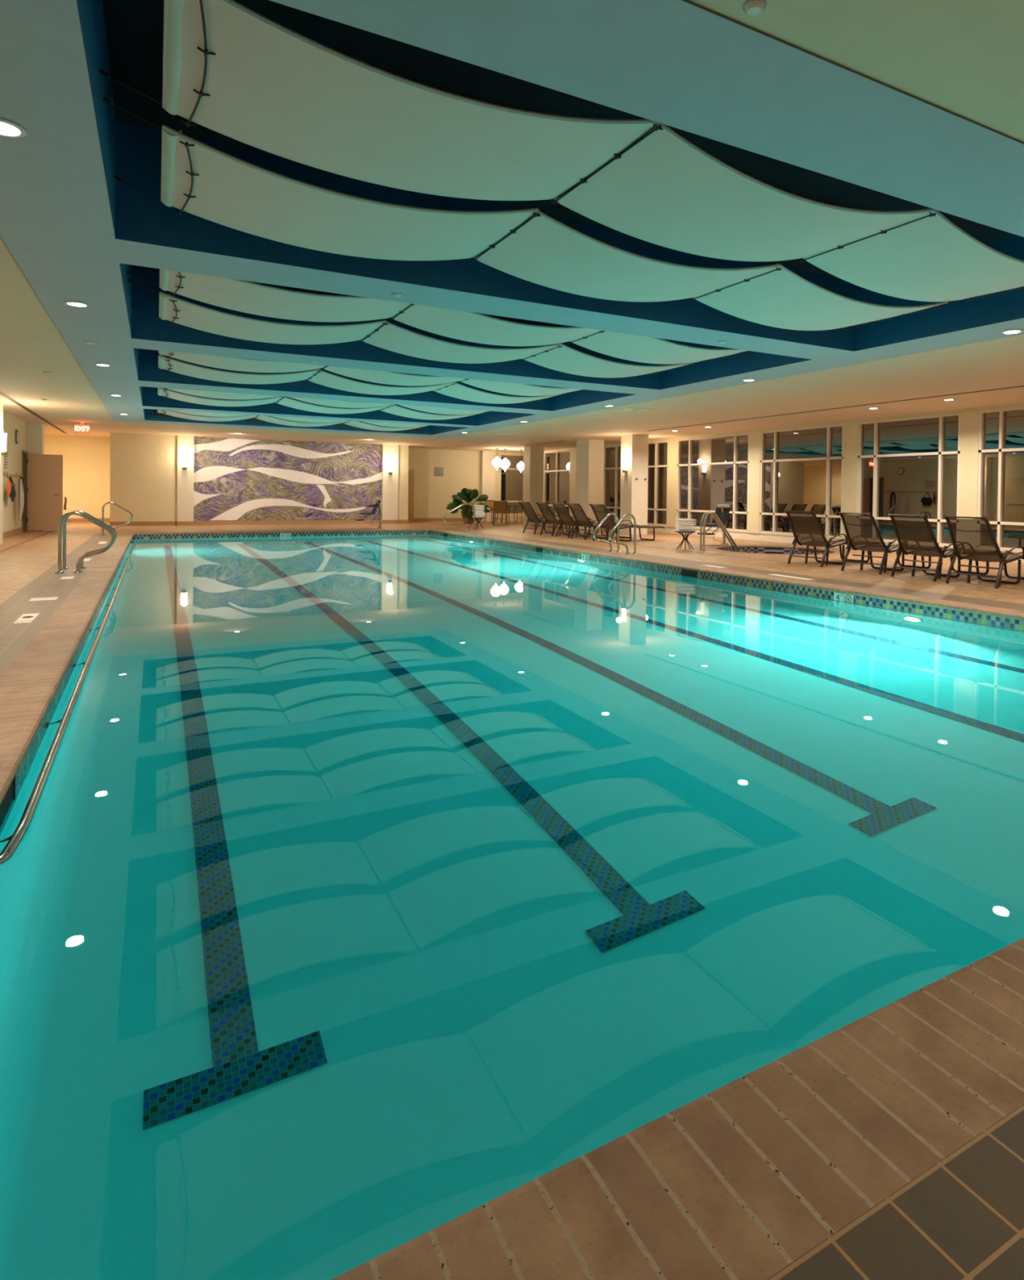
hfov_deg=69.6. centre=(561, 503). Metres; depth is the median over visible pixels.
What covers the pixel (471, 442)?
ceiling vent
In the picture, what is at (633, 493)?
column
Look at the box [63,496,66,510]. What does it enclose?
hanging cloth
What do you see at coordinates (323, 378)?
sail
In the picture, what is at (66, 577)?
marker
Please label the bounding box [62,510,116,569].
grab rail
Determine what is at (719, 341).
sprinkler
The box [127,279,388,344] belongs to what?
sail
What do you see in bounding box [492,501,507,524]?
dining chair
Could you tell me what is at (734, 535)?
sill
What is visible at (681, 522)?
folded towel
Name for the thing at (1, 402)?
column
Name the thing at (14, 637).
floor
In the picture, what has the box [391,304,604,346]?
sail
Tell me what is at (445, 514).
grab rail
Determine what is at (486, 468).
pier
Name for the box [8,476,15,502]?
bag
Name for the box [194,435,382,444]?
wall
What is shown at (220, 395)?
sail
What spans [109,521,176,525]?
baseboard
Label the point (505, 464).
lantern
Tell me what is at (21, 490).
robe
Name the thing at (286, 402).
sail
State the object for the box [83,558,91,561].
marker
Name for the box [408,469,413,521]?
door
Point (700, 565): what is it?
marker
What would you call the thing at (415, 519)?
baseboard
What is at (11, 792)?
skimmer
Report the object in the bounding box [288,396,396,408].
sail
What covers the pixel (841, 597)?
depth marker
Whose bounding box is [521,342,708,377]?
sail
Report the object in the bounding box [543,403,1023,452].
wall
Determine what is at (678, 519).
folded towel
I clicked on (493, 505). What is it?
dining table
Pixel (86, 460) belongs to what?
wall
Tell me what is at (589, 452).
column
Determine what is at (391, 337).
sail
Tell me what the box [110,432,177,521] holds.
wall panel
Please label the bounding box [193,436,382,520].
mural
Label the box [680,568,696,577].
skimmer
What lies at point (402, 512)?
wall
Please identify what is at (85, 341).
sprinkler
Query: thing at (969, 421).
wall pier
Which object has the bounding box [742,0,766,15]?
sprinkler
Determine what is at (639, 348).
sail
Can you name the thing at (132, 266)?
ceiling
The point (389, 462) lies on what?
wall sconce
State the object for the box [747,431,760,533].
wall pier
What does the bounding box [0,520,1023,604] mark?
floor
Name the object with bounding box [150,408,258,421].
sail
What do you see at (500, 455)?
window
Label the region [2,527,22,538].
baseboard
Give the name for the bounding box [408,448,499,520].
wall
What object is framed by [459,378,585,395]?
sail
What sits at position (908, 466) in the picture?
window
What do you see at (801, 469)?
window
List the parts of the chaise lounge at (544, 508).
rail, leg, rail, leg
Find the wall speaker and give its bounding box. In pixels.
[434,466,443,476]
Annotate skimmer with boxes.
[0,775,15,823]
[535,546,542,551]
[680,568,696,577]
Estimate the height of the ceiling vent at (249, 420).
0.320 m
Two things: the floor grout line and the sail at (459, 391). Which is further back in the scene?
the sail at (459, 391)
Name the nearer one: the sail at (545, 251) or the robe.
the sail at (545, 251)
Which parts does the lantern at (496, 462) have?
globe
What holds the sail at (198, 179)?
hanging from the ceiling at (132, 153)
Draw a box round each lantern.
[492,448,502,470]
[500,448,509,471]
[516,449,524,471]
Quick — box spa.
[755,552,789,554]
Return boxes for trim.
[0,524,70,553]
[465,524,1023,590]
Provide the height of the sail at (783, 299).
0.307 m
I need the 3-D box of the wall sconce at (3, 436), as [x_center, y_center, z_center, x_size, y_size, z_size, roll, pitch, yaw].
[-11.893,-1.291,15.687,0.100,0.530,0.210,0,1,-29]
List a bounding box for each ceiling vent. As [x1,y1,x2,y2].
[0,391,66,433]
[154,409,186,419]
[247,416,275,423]
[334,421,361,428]
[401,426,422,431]
[471,442,490,444]
[495,432,520,435]
[524,440,564,445]
[616,407,654,412]
[647,385,1023,431]
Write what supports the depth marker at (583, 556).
attached to the tile at (947, 613)
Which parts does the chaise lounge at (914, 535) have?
leg, rail, leg, rail, leg, leg, armrest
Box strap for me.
[6,476,13,497]
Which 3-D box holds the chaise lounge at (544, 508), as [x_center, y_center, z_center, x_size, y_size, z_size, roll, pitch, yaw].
[0.271,0.455,21.748,2.094,0.984,0.798,0,1,-31]
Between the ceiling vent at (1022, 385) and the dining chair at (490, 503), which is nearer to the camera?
the ceiling vent at (1022, 385)
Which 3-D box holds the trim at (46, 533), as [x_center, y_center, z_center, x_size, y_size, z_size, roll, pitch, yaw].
[-8.541,0.984,10.155,0.100,0.006,34.000,0,1,-29]
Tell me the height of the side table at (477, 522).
0.387 m
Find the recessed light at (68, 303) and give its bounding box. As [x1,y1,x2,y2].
[64,301,89,306]
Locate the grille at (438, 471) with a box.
[435,467,442,475]
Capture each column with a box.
[0,400,3,544]
[523,446,543,524]
[575,439,604,530]
[619,434,648,534]
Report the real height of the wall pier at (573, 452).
2.770 m
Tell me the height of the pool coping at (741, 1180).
0.052 m
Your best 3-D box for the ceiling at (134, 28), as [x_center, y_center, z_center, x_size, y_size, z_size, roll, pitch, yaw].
[1.022,-2.777,5.812,8.025,0.050,3.460,0,1,-29]
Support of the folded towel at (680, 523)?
on the folded towel at (678, 526)
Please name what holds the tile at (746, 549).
attached to the basin
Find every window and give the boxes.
[498,453,524,515]
[542,449,570,518]
[603,440,667,526]
[675,433,749,532]
[759,424,843,539]
[856,413,960,547]
[977,407,1023,552]
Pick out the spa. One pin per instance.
(755, 553)
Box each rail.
[2,471,22,478]
[55,511,115,573]
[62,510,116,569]
[100,502,133,535]
[443,502,475,530]
[592,512,620,551]
[608,513,637,554]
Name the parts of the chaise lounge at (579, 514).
leg, rail, rail, leg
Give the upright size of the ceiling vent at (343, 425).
0.320 m
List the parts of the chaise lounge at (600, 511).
rail, rail, seat rail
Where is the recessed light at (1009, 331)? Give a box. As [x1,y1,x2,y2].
[1000,329,1022,333]
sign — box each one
[3,455,8,470]
[74,422,89,433]
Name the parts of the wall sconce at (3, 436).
lamp shade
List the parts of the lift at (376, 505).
seat, backrest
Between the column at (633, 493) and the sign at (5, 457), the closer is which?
the sign at (5, 457)
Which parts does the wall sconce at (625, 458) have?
lamp shade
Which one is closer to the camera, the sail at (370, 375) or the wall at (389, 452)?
the sail at (370, 375)
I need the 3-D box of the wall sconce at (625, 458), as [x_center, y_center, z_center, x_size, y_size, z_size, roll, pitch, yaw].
[1.949,-1.217,22.541,0.100,0.530,0.210,0,1,-29]
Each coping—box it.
[0,533,133,804]
[133,528,429,535]
[329,937,1023,1279]
[429,528,1023,620]
[702,544,849,555]
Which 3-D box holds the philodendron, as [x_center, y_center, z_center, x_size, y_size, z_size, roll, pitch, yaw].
[-3.713,0.093,29.017,1.801,1.417,1.668,0,1,-29]
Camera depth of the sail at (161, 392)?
15.72 m
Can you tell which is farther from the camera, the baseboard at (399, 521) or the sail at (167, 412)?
the baseboard at (399, 521)
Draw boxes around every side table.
[471,517,484,528]
[675,531,695,550]
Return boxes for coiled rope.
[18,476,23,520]
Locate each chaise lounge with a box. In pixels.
[518,501,576,534]
[535,502,598,536]
[551,502,620,537]
[566,502,639,540]
[588,503,664,542]
[784,510,869,567]
[837,511,942,574]
[888,513,988,581]
[943,515,1023,588]
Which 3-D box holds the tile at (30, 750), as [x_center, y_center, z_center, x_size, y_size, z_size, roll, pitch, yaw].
[-6.401,1.179,10.443,0.006,0.250,22.170,0,1,-29]
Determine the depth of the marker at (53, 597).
8.02 m
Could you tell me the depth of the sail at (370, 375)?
12.11 m
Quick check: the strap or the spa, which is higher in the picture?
the strap
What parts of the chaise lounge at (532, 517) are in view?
rail, rail, leg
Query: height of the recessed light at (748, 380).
0.012 m
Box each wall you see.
[2,410,26,532]
[26,422,44,454]
[44,435,110,518]
[177,435,194,521]
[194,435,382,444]
[381,444,398,523]
[397,444,408,519]
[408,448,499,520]
[499,451,524,454]
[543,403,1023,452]
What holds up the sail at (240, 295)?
hanging from the ceiling at (132, 153)
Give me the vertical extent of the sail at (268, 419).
0.209 m
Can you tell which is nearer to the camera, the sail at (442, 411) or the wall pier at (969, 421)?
the wall pier at (969, 421)
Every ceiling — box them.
[0,0,1023,437]
[102,0,1015,280]
[131,265,664,339]
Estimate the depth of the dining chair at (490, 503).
30.89 m
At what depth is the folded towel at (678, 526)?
16.45 m
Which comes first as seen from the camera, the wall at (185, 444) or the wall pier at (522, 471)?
the wall at (185, 444)
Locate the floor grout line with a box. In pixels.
[766,1103,1023,1279]
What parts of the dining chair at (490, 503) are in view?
backrest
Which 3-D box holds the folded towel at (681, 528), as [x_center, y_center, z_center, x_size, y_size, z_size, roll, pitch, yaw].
[2.801,0.561,16.554,0.400,0.044,0.293,1,1,-7]
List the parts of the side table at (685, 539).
leg, leg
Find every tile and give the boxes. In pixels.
[15,537,133,789]
[133,530,429,538]
[429,530,1023,630]
[716,546,831,554]
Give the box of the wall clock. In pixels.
[14,429,19,444]
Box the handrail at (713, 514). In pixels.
[697,511,740,551]
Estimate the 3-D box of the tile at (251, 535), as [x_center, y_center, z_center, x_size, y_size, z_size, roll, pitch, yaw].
[-8.051,1.012,22.189,8.470,0.250,0.006,0,1,-29]
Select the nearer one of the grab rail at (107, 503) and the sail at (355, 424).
the grab rail at (107, 503)
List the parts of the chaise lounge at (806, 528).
leg, rail, leg, rail, leg, leg, armrest, seat rail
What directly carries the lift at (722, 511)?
on the floor at (20, 565)
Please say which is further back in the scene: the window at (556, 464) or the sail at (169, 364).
the window at (556, 464)
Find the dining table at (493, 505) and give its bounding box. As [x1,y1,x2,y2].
[493,505,518,524]
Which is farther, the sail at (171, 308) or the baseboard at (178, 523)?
the baseboard at (178, 523)
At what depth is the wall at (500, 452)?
32.59 m
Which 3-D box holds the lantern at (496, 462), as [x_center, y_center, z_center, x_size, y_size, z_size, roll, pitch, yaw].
[-2.622,-1.793,29.934,0.420,0.910,0.399,0,1,-29]
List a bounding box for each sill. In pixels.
[498,515,523,520]
[543,518,1023,563]
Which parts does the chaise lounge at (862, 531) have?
leg, rail, leg, rail, leg, leg, armrest, seat rail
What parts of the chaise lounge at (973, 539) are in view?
leg, armrest, rail, leg, rail, leg, armrest, seat rail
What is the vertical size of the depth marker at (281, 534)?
0.125 m
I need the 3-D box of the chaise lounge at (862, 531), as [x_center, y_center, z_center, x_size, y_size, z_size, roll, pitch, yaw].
[5.537,0.635,12.347,2.094,0.984,0.798,0,1,-34]
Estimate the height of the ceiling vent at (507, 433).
0.020 m
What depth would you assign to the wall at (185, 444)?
24.94 m
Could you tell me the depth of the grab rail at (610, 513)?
15.56 m
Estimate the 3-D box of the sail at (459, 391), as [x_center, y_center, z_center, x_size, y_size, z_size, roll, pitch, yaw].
[-1.049,-2.204,14.801,2.830,0.307,1.240,0,1,-29]
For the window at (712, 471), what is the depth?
21.80 m
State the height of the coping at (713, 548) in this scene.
0.050 m
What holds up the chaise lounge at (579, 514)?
on the floor at (20, 565)
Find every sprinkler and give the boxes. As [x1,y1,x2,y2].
[83,340,97,344]
[391,292,403,297]
[716,340,726,343]
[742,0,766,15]
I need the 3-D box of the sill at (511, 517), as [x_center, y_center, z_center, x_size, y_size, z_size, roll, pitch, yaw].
[-2.163,0.622,32.747,1.420,0.300,0.200,0,1,-29]
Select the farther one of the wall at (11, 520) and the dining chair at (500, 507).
the dining chair at (500, 507)
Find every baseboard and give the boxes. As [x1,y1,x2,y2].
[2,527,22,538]
[66,518,110,522]
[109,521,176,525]
[176,521,194,525]
[193,520,382,524]
[382,520,398,523]
[398,520,408,523]
[413,518,479,521]
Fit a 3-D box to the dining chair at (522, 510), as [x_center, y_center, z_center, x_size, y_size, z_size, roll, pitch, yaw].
[-1.495,0.348,30.418,0.568,0.926,0.598,1,1,19]
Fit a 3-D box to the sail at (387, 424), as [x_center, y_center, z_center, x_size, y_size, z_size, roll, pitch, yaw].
[-4.286,-2.316,20.666,2.830,0.307,1.240,0,1,-29]
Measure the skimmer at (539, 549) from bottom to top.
0.148 m
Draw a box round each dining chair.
[484,500,502,522]
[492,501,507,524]
[516,500,523,523]
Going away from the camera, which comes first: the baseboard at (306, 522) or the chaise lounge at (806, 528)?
the chaise lounge at (806, 528)
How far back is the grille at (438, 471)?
30.91 m
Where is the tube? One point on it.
(9, 485)
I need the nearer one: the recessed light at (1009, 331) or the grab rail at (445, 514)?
the recessed light at (1009, 331)
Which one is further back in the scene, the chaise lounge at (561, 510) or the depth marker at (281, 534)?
the depth marker at (281, 534)
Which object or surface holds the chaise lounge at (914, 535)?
on the floor at (20, 565)
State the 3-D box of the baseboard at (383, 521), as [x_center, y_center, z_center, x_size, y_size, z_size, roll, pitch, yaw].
[-6.609,0.706,28.352,0.630,0.140,0.020,0,1,-29]
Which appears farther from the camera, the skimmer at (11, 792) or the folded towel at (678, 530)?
the folded towel at (678, 530)
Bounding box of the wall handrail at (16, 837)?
[0,541,136,863]
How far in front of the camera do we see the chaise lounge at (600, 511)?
18.98 m
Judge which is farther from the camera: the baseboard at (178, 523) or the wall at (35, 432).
the baseboard at (178, 523)
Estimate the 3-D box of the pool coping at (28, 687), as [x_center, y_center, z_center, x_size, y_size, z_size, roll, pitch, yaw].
[-6.526,1.030,10.371,0.336,0.052,22.790,0,1,-29]
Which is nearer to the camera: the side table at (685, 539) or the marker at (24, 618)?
the marker at (24, 618)
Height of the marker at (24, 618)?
0.009 m
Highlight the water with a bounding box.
[0,533,1023,1279]
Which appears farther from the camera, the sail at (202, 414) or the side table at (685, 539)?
the sail at (202, 414)
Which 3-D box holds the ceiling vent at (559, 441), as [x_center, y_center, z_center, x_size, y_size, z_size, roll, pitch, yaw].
[-0.666,-2.183,26.665,0.090,0.011,3.200,0,1,-29]
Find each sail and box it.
[98,0,662,204]
[102,97,541,262]
[126,269,414,322]
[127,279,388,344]
[138,348,321,384]
[142,387,284,406]
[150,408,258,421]
[153,350,328,373]
[164,387,279,399]
[173,410,248,417]
[254,415,351,426]
[271,416,343,422]
[276,396,393,413]
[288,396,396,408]
[306,369,455,395]
[322,366,468,386]
[342,420,428,431]
[361,321,562,363]
[361,421,426,427]
[379,404,484,419]
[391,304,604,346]
[400,404,490,414]
[432,382,565,404]
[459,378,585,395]
[474,210,781,302]
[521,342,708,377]
[554,123,935,262]
[569,330,751,364]
[692,263,972,330]
[801,209,1023,302]
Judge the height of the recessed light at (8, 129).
0.012 m
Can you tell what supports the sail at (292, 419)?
hanging from the ceiling at (132, 153)
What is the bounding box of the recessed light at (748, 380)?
[742,378,755,381]
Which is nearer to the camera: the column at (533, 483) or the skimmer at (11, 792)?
the skimmer at (11, 792)
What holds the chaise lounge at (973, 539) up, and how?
on the floor at (20, 565)
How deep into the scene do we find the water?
2.62 m
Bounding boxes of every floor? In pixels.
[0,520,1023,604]
[0,533,119,677]
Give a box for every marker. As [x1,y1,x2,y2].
[13,613,39,623]
[28,596,58,601]
[59,576,74,579]
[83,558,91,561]
[280,533,291,536]
[581,554,589,559]
[700,564,724,568]
[770,573,812,580]
[833,592,853,602]
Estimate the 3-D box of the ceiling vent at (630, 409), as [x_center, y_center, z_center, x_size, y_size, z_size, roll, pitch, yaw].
[1.593,-2.011,15.806,0.600,0.020,0.600,0,1,-29]
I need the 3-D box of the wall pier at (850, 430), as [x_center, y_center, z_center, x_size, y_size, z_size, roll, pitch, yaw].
[6.948,-0.515,17.483,0.230,2.770,0.410,0,1,-29]
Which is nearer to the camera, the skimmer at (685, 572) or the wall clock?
the skimmer at (685, 572)
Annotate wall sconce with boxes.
[0,430,8,455]
[181,453,187,469]
[387,460,392,474]
[622,455,627,472]
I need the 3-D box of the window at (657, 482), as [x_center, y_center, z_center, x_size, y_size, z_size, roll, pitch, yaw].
[2.522,-0.666,25.387,0.100,2.770,3.930,0,1,-29]
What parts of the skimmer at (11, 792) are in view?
frame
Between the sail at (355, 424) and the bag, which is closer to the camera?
the bag
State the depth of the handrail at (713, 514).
16.27 m
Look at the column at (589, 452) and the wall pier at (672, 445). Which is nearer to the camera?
the wall pier at (672, 445)
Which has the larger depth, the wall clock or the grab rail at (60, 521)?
the wall clock
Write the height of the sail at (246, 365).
0.311 m
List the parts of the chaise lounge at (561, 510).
rail, leg, rail, leg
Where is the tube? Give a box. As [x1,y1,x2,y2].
[4,476,11,497]
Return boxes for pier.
[480,450,495,521]
[521,471,522,512]
[569,449,576,519]
[666,440,677,527]
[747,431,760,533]
[841,422,857,539]
[958,411,978,519]
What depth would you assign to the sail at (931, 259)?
6.00 m
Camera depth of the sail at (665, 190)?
4.90 m
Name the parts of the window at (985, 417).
pane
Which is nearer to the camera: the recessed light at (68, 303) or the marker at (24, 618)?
the marker at (24, 618)
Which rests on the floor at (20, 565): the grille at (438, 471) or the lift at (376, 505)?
the lift at (376, 505)
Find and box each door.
[22,449,62,530]
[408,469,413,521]
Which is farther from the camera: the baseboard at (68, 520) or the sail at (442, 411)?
the baseboard at (68, 520)
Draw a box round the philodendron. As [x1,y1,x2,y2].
[446,488,489,524]
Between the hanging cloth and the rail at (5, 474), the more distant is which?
the hanging cloth
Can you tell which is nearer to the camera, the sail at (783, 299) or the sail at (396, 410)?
the sail at (783, 299)
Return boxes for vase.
[461,508,473,524]
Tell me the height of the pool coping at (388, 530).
0.052 m
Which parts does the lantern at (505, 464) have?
globe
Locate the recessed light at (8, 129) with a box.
[0,118,26,137]
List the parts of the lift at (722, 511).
seat, backrest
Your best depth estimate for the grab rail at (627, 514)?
15.02 m
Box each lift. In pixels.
[355,497,382,528]
[697,504,730,544]
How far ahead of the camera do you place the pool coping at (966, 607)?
10.39 m
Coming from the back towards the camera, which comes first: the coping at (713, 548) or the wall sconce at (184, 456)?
the wall sconce at (184, 456)
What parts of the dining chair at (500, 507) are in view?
backrest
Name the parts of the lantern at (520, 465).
globe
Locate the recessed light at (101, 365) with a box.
[94,364,111,366]
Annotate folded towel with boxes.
[675,518,696,520]
[675,520,696,523]
[675,522,696,524]
[675,524,694,527]
[675,527,695,529]
[675,528,695,531]
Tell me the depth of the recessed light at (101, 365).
10.83 m
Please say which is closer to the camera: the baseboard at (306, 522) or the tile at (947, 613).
the tile at (947, 613)
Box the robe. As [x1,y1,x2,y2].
[19,478,24,519]
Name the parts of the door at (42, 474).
frame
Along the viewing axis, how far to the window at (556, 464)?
30.25 m
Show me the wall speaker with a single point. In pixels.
(438, 471)
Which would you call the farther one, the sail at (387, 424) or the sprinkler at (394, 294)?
the sail at (387, 424)
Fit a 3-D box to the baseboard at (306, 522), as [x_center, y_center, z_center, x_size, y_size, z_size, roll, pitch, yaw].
[-9.772,0.690,26.737,6.490,0.140,0.030,0,1,-29]
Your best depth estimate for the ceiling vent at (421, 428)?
23.03 m
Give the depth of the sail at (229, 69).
3.78 m
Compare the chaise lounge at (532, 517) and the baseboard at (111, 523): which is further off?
the baseboard at (111, 523)

